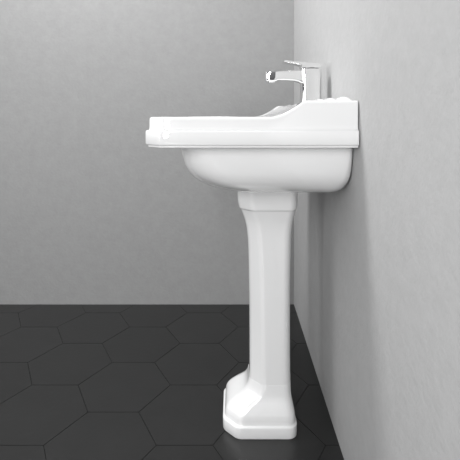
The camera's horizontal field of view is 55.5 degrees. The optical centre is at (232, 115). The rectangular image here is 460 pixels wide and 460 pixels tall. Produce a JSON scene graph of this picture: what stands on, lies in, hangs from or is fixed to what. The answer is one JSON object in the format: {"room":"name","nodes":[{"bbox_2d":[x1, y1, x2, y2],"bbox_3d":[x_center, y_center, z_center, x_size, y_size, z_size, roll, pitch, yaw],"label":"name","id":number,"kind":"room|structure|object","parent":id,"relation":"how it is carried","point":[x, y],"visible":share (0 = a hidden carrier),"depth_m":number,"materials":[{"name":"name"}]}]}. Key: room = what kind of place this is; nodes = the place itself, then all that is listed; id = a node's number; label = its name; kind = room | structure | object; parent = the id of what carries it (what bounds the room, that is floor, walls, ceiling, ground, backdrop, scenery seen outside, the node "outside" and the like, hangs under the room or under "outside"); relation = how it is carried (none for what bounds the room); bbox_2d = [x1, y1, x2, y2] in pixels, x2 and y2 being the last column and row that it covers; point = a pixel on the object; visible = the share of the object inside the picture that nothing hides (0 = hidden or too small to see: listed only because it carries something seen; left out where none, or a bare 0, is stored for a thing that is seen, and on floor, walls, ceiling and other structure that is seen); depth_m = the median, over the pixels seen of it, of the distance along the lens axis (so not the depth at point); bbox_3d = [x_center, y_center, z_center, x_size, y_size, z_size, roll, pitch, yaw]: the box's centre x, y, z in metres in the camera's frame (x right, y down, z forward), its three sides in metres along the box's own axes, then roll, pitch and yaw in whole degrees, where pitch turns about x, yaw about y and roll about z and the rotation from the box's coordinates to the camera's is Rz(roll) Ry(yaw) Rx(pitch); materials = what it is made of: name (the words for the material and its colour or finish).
{"room":"bathroom","nodes":[
{"label":"bathroom","id":0,"kind":"room"},
{"bbox_2d":[0,0,293,303],"bbox_3d":[-1.409,-0.670,1.980,3.593,3.000,0.120,0,0,0],"label":"wall","id":1,"kind":"structure","parent":0,"point":[91,213],"depth_m":1.92,"materials":[{"name":"grey paint"}]},
{"bbox_2d":[0,304,343,459],"bbox_3d":[-1.409,0.870,0.220,3.593,0.080,3.640,0,0,0],"label":"floor","id":2,"kind":"structure","parent":0,"point":[78,381],"depth_m":1.35,"materials":[{"name":"grey tile"}]},
{"bbox_2d":[146,60,358,438],"bbox_3d":[0.037,0.339,1.218,0.457,0.982,0.600,0,0,0],"label":"pedestal sink","id":3,"kind":"object","parent":2,"relation":"on","point":[270,158],"visible":1,"depth_m":1.00,"materials":[{"name":"white ceramic"}]},
{"bbox_2d":[146,97,358,192],"bbox_3d":[0.037,0.074,1.218,0.457,0.230,0.600,0,0,0],"label":"basin","id":4,"kind":"object","parent":3,"relation":"in","point":[306,146],"depth_m":0.94,"materials":[{"name":"white ceramic"}]},
{"bbox_2d":[265,60,321,103],"bbox_3d":[0.169,-0.091,1.218,0.156,0.122,0.060,0,0,0],"label":"tap","id":5,"kind":"object","parent":3,"relation":"on","point":[308,76],"depth_m":1.20,"materials":[{"name":"silver metal"}]},
{"bbox_2d":[294,0,459,459],"bbox_3d":[0.328,-0.670,0.160,0.120,3.000,3.520,0,0,0],"label":"wall","id":6,"kind":"structure","parent":0,"point":[377,257],"depth_m":0.75,"materials":[{"name":"paint"}]}
]}

